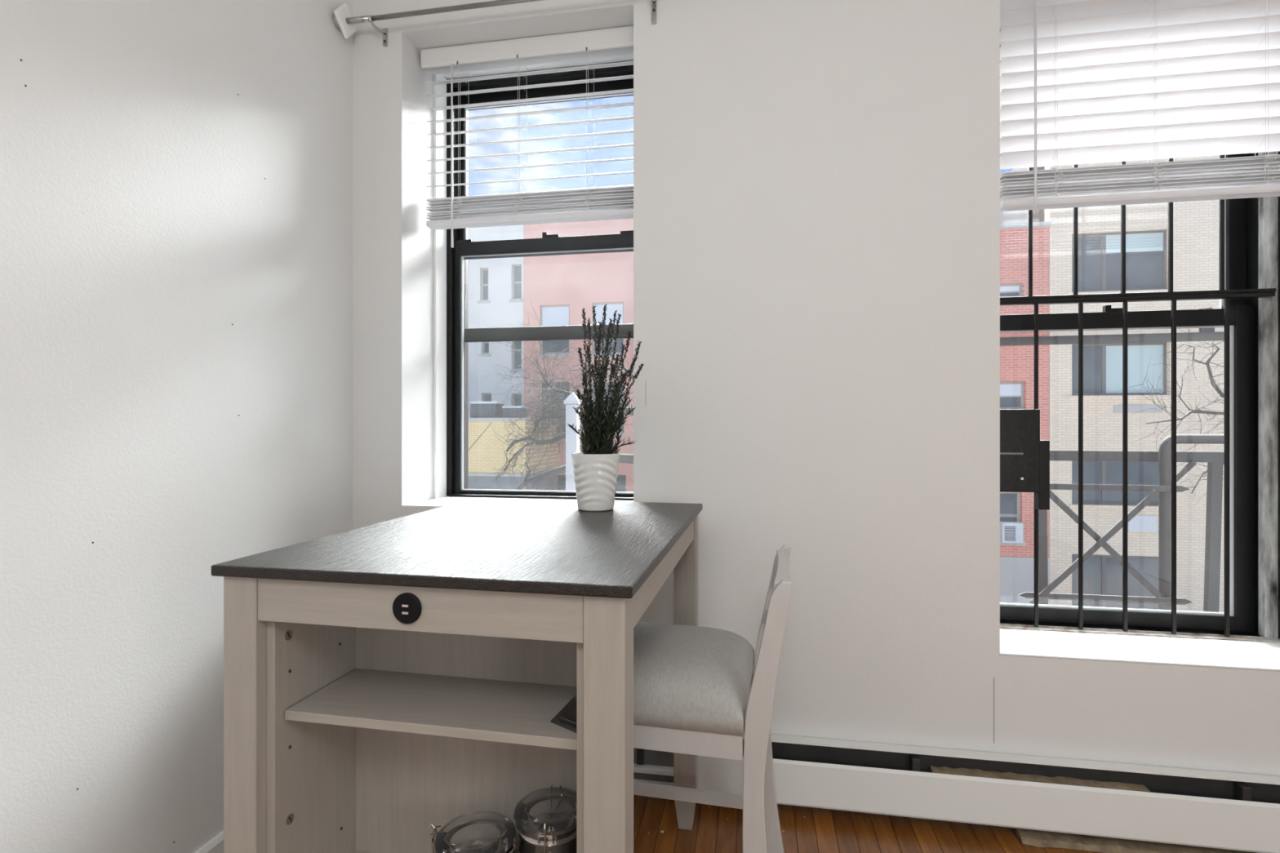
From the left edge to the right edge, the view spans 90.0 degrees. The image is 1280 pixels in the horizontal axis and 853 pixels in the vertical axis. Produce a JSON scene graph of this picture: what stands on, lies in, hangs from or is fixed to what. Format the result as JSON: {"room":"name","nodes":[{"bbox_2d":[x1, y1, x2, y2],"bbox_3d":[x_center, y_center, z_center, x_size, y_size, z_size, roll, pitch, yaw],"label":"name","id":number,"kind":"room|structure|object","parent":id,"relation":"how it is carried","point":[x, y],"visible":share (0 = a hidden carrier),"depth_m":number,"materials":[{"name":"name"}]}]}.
{"room":"dining area","nodes":[
{"label":"dining area","id":0,"kind":"room"},
{"bbox_2d":[0,0,353,852],"bbox_3d":[-1.462,-0.311,-0.049,0.151,2.900,4.590,0,0,10],"label":"wall","id":1,"kind":"structure","parent":0,"point":[176,176],"depth_m":1.47,"materials":[{"name":"paint"}]},
{"bbox_2d":[194,830,223,852],"bbox_3d":[-1.387,1.093,-0.093,0.014,0.092,4.530,0,0,10],"label":"baseboard","id":2,"kind":"structure","parent":1,"relation":"attached to","point":[215,845],"depth_m":1.62,"materials":[{"name":"white paint"}]},
{"bbox_2d":[353,0,1279,786],"bbox_3d":[1.198,-0.311,2.036,4.656,2.900,0.451,0,0,10],"label":"wall","id":3,"kind":"structure","parent":0,"point":[816,183],"depth_m":1.93,"materials":[{"name":"paint"}]},
{"bbox_2d":[433,74,446,498],"bbox_3d":[-0.755,-0.532,2.417,0.012,1.604,0.083,0,0,10],"label":"trim","id":4,"kind":"structure","parent":3,"relation":"attached to","point":[439,235],"depth_m":2.41,"materials":[{"name":"white paint"}]},
{"bbox_2d":[333,0,656,46],"bbox_3d":[0.607,-1.331,1.843,3.254,0.129,0.135,0,0,10],"label":"curtain rod","id":5,"kind":"object","parent":3,"relation":"attached to","point":[343,20],"visible":1,"depth_m":2.08,"materials":[{"name":"silver metal"}]},
{"bbox_2d":[333,13,341,30],"bbox_3d":[-0.990,-1.339,2.112,0.017,0.052,0.052,0,0,10],"label":"socket","id":6,"kind":"object","parent":5,"relation":"attached to","point":[337,20],"depth_m":2.09,"materials":[{"name":"plastic"}]},
{"bbox_2d":[402,496,633,506],"bbox_3d":[-0.387,0.269,2.243,0.796,0.004,0.298,0,0,10],"label":"windowsill","id":7,"kind":"structure","parent":3,"relation":"attached to","point":[446,500],"depth_m":2.30,"materials":[{"name":"white paint"}]},
{"bbox_2d":[446,60,633,500],"bbox_3d":[-0.349,-0.532,2.454,0.796,1.604,0.168,0,0,10],"label":"window","id":8,"kind":"structure","parent":3,"relation":"in","point":[459,335],"depth_m":2.46,"materials":[{"name":"black paint"}]},
{"bbox_2d":[421,25,633,247],"bbox_3d":[-0.385,-0.978,2.219,0.778,0.710,0.093,0,0,10],"label":"window blind","id":9,"kind":"object","parent":8,"relation":"attached to","point":[609,202],"visible":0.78,"depth_m":2.22,"materials":[{"name":"white plastic"}]},
{"bbox_2d":[633,732,1279,852],"bbox_3d":[1.152,1.020,1.774,4.316,0.173,0.080,0,0,10],"label":"baseboard heater","id":10,"kind":"object","parent":3,"relation":"attached to","point":[1211,809],"visible":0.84,"depth_m":1.78,"materials":[{"name":"white paint"}]},
{"bbox_2d":[633,763,673,776],"bbox_3d":[-0.416,1.046,2.046,1.134,0.015,0.052,0,0,10],"label":"baseboard heater","id":11,"kind":"object","parent":10,"relation":"on","point":[664,769],"depth_m":1.95,"materials":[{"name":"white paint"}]},
{"bbox_2d":[1000,155,1275,636],"bbox_3d":[1.498,-0.338,1.987,0.850,1.966,0.078,0,0,10],"label":"guard","id":12,"kind":"object","parent":3,"relation":"attached to","point":[1024,458],"visible":0.73,"depth_m":2.01,"materials":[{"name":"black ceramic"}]},
{"bbox_2d":[1000,29,1278,638],"bbox_3d":[1.530,-0.347,2.114,0.880,2.006,0.176,0,0,10],"label":"window","id":13,"kind":"structure","parent":3,"relation":"in","point":[1241,215],"depth_m":2.01,"materials":[{"name":"black paint"}]},
{"bbox_2d":[1000,0,1279,214],"bbox_3d":[1.476,-0.977,1.807,0.855,0.743,0.090,0,0,10],"label":"window blind","id":14,"kind":"object","parent":3,"relation":"attached to","point":[1082,82],"visible":0.94,"depth_m":1.83,"materials":[{"name":"white plastic"}]},
{"bbox_2d":[1000,628,1279,671],"bbox_3d":[1.488,0.654,1.881,0.879,0.006,0.244,0,0,10],"label":"window sill","id":15,"kind":"structure","parent":3,"relation":"attached to","point":[1259,655],"depth_m":1.86,"materials":[{"name":"white paint"}]},
{"bbox_2d":[1000,622,1279,643],"bbox_3d":[1.514,0.651,2.027,0.879,0.012,0.052,0,0,10],"label":"trim","id":16,"kind":"structure","parent":3,"relation":"attached to","point":[1008,626],"depth_m":2.01,"materials":[{"name":"white paint"}]},
{"bbox_2d":[1278,151,1279,639],"bbox_3d":[1.944,-0.352,1.937,0.004,1.994,0.026,0,0,10],"label":"trim","id":17,"kind":"structure","parent":3,"relation":"attached to","point":[1278,151],"depth_m":1.94,"materials":[{"name":"black paint"}]},
{"bbox_2d":[633,795,1226,852],"bbox_3d":[0.782,1.218,-0.297,4.656,0.161,5.190,0,0,10],"label":"floor","id":18,"kind":"structure","parent":0,"point":[715,828],"depth_m":1.79,"materials":[{"name":"brown wood"}]},
{"bbox_2d":[211,497,702,852],"bbox_3d":[-0.263,0.682,1.460,0.716,0.914,0.998,0,0,11],"label":"table","id":19,"kind":"object","parent":18,"relation":"on","point":[386,682],"visible":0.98,"depth_m":1.10,"materials":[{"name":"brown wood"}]},
{"bbox_2d":[354,850,368,852],"bbox_3d":[-0.327,0.841,1.105,0.515,0.016,0.206,0,0,11],"label":"shelf","id":20,"kind":"object","parent":19,"relation":"attached to","point":[355,851],"depth_m":1.25,"materials":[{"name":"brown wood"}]},
{"bbox_2d":[392,592,422,623],"bbox_3d":[-0.358,0.279,0.982,0.047,0.047,0.006,0,0,11],"label":"socket","id":21,"kind":"object","parent":19,"relation":"attached to","point":[406,606],"depth_m":0.98,"materials":[{"name":"black plastic"}]},
{"bbox_2d":[284,668,577,750],"bbox_3d":[-0.324,0.483,1.113,0.513,0.016,0.190,0,0,11],"label":"shelf","id":22,"kind":"object","parent":19,"relation":"attached to","point":[480,705],"depth_m":1.10,"materials":[{"name":"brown wood"}]},
{"bbox_2d":[429,811,518,852],"bbox_3d":[-0.282,0.757,1.097,0.136,0.151,0.136,0,0,36],"label":"canister","id":23,"kind":"object","parent":19,"relation":"on","point":[477,836],"visible":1,"depth_m":1.11,"materials":[{"name":"clear glass"}]},
{"bbox_2d":[513,785,577,852],"bbox_3d":[-0.153,0.737,1.106,0.128,0.191,0.128,0,0,37],"label":"canister","id":24,"kind":"object","parent":19,"relation":"on","point":[548,824],"visible":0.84,"depth_m":1.09,"materials":[{"name":"clear glass"}]},
{"bbox_2d":[550,694,577,733],"bbox_3d":[-0.108,0.469,1.056,0.060,0.012,0.138,0,0,10],"label":"pack","id":25,"kind":"object","parent":19,"relation":"on","point":[566,718],"visible":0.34,"depth_m":1.03,"materials":[{"name":"black plastic"}]},
{"bbox_2d":[567,303,643,511],"bbox_3d":[-0.096,-0.057,1.738,0.211,0.563,0.131,0,0,-2],"label":"potted plant","id":26,"kind":"object","parent":19,"relation":"on","point":[595,471],"visible":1,"depth_m":1.71,"materials":[{"name":"green plant"}]},
{"bbox_2d":[633,544,791,852],"bbox_3d":[0.081,0.716,1.453,0.512,0.846,0.394,0,0,13],"label":"counter chair","id":27,"kind":"object","parent":18,"relation":"on","point":[697,691],"visible":0.7,"depth_m":1.27,"materials":[{"name":"white paint"}]},
{"bbox_2d":[1015,827,1257,852],"bbox_3d":[1.553,1.129,1.671,1.030,0.019,0.064,0,0,10],"label":"strip","id":28,"kind":"object","parent":18,"relation":"on","point":[1038,838],"visible":0.83,"depth_m":1.73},
{"bbox_3d":[-0.844,4.739,5.230,2.600,4.800,2.100,0,0,10],"label":"flat roof","id":29,"kind":"structure","parent":0,"visible":0},
{"bbox_2d":[563,391,582,490],"bbox_3d":[-0.544,1.029,5.176,0.118,2.621,0.118,0,0,10],"label":"post","id":30,"kind":"object","parent":29,"relation":"on","point":[572,441],"visible":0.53,"depth_m":5.13,"materials":[{"name":"grey"}]},
{"label":"outside","id":31,"kind":"structure","parent":0,"visible":0},
{"bbox_2d":[1000,307,1223,612],"bbox_3d":[2.429,0.391,2.510,2.500,1.777,0.695,0,0,10],"label":"fire escape","id":32,"kind":"object","parent":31,"point":[1215,460],"visible":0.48,"depth_m":2.79,"materials":[{"name":"grey metal"}]},
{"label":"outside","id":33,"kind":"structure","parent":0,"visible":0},
{"bbox_3d":[5.502,7.289,30.813,120.000,0.300,57.400,0,0,10],"label":"ground","id":34,"kind":"structure","parent":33,"visible":0},
{"bbox_2d":[468,224,524,417],"bbox_3d":[-7.339,-0.767,29.692,7.001,15.812,8.120,0,0,10],"label":"stucco building","id":35,"kind":"structure","parent":34,"relation":"on","point":[495,285],"depth_m":25.42,"materials":[{"name":"beige paint"}]},
{"bbox_2d":[468,417,558,490],"bbox_3d":[-6.654,3.426,23.252,6.540,7.426,3.600,0,0,10],"label":"building","id":36,"kind":"structure","parent":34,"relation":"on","point":[486,454],"depth_m":21.22,"materials":[{"name":"yellow brick"}]},
{"bbox_2d":[469,401,505,417],"bbox_3d":[-5.221,-0.569,21.921,0.956,0.560,0.783,0,0,10],"label":"condenser","id":37,"kind":"object","parent":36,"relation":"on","point":[477,409],"visible":0.98,"depth_m":21.56,"materials":[{"name":"grey metal"}]},
{"bbox_2d":[471,404,494,416],"bbox_3d":[-5.288,-0.543,21.550,0.816,0.412,0.029,0,0,10],"label":"grille","id":38,"kind":"object","parent":37,"relation":"attached to","point":[477,410],"depth_m":21.55,"materials":[{"name":"grey metal"}]},
{"bbox_2d":[502,405,528,417],"bbox_3d":[-4.222,-0.491,21.635,0.693,0.404,0.572,0,0,10],"label":"condenser","id":39,"kind":"object","parent":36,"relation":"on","point":[508,410],"visible":0.84,"depth_m":21.38,"materials":[{"name":"grey metal"}]},
{"bbox_2d":[504,408,519,416],"bbox_3d":[-4.269,-0.465,21.368,0.553,0.256,0.029,0,0,10],"label":"grille","id":40,"kind":"object","parent":39,"relation":"attached to","point":[509,411],"depth_m":21.37,"materials":[{"name":"grey metal"}]},
{"bbox_2d":[468,300,633,490],"bbox_3d":[-1.047,2.530,10.792,3.252,9.222,2.849,0,0,-32],"label":"bare tree","id":41,"kind":"object","parent":34,"relation":"on","point":[624,458],"visible":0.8,"depth_m":10.84,"materials":[{"name":"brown plant"}]},
{"bbox_2d":[524,218,633,492],"bbox_3d":[1.280,-0.756,28.154,10.490,15.790,8.120,0,0,10],"label":"building","id":42,"kind":"structure","parent":34,"relation":"on","point":[557,288],"depth_m":24.83,"materials":[{"name":"paint"}]},
{"bbox_2d":[542,306,568,326],"bbox_3d":[-3.314,-4.242,25.104,1.082,0.892,0.010,0,0,10],"label":"roller shade","id":43,"kind":"object","parent":42,"relation":"hanging from","point":[551,316],"depth_m":25.10,"materials":[{"name":"white fabric"}]},
{"bbox_2d":[594,303,622,324],"bbox_3d":[-1.210,-4.251,24.728,1.121,0.926,0.010,0,0,10],"label":"roller shade","id":44,"kind":"object","parent":42,"relation":"hanging from","point":[611,309],"depth_m":24.72,"materials":[{"name":"white fabric"}]},
{"bbox_2d":[1000,221,1051,604],"bbox_3d":[9.706,0.811,21.570,4.190,12.656,8.120,0,0,10],"label":"brick building","id":45,"kind":"structure","parent":34,"relation":"on","point":[1016,362],"depth_m":17.44,"materials":[{"name":"red brick"}]},
{"bbox_2d":[1000,285,1019,291],"bbox_3d":[9.989,-3.793,17.649,0.862,0.140,0.010,0,0,10],"label":"roller shade","id":46,"kind":"object","parent":45,"relation":"hanging from","point":[1002,288],"depth_m":17.61,"materials":[{"name":"white fabric"}]},
{"bbox_2d":[1000,383,1021,395],"bbox_3d":[10.013,-1.007,17.645,0.910,0.315,0.010,0,0,10],"label":"roller shade","id":47,"kind":"object","parent":45,"relation":"hanging from","point":[1006,389],"depth_m":17.61,"materials":[{"name":"white fabric"}]},
{"bbox_2d":[1000,521,1023,542],"bbox_3d":[10.046,2.862,17.315,0.516,0.540,0.253,0,0,10],"label":"air conditioner","id":48,"kind":"object","parent":45,"relation":"attached to","point":[1010,531],"visible":0.91,"depth_m":17.21,"materials":[{"name":"white metal"}]},
{"bbox_2d":[1004,526,1015,541],"bbox_3d":[9.952,2.882,17.211,0.266,0.380,0.014,0,0,10],"label":"grille","id":49,"kind":"object","parent":48,"relation":"attached to","point":[1010,531],"depth_m":17.21,"materials":[{"name":"grey metal"}]},
{"bbox_2d":[1000,155,1223,612],"bbox_3d":[18.182,-0.561,20.087,13.000,15.400,8.060,0,0,10],"label":"brick building","id":50,"kind":"structure","parent":34,"relation":"on","point":[1195,223],"depth_m":17.07,"materials":[{"name":"beige brick"}]},
{"bbox_2d":[1106,344,1163,393],"bbox_3d":[13.207,-1.532,17.105,1.371,1.272,0.010,0,0,10],"label":"roller shade","id":51,"kind":"object","parent":50,"relation":"hanging from","point":[1139,356],"depth_m":17.09,"materials":[{"name":"grey fabric"}]},
{"bbox_2d":[1106,232,1163,253],"bbox_3d":[13.204,-4.906,17.105,1.376,0.480,0.010,0,0,10],"label":"roller shade","id":52,"kind":"object","parent":50,"relation":"hanging from","point":[1135,242],"depth_m":17.09,"materials":[{"name":"grey fabric"}]},
{"bbox_2d":[1113,404,1162,413],"bbox_3d":[13.170,-0.466,16.928,1.134,0.198,0.039,0,0,10],"label":"vent grille","id":53,"kind":"object","parent":50,"relation":"attached to","point":[1117,408],"depth_m":16.90,"materials":[{"name":"grey metal"}]},
{"bbox_2d":[1127,515,1156,532],"bbox_3d":[13.269,2.566,16.910,0.664,0.424,0.039,0,0,10],"label":"vent grille","id":54,"kind":"object","parent":50,"relation":"attached to","point":[1139,523],"depth_m":16.89,"materials":[{"name":"white"}]},
{"bbox_2d":[1119,304,1223,504],"bbox_3d":[6.480,2.838,6.988,2.308,8.601,1.290,0,0,10],"label":"bare tree","id":55,"kind":"object","parent":34,"relation":"on","point":[1212,380],"visible":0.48,"depth_m":7.03,"materials":[{"name":"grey plant"}]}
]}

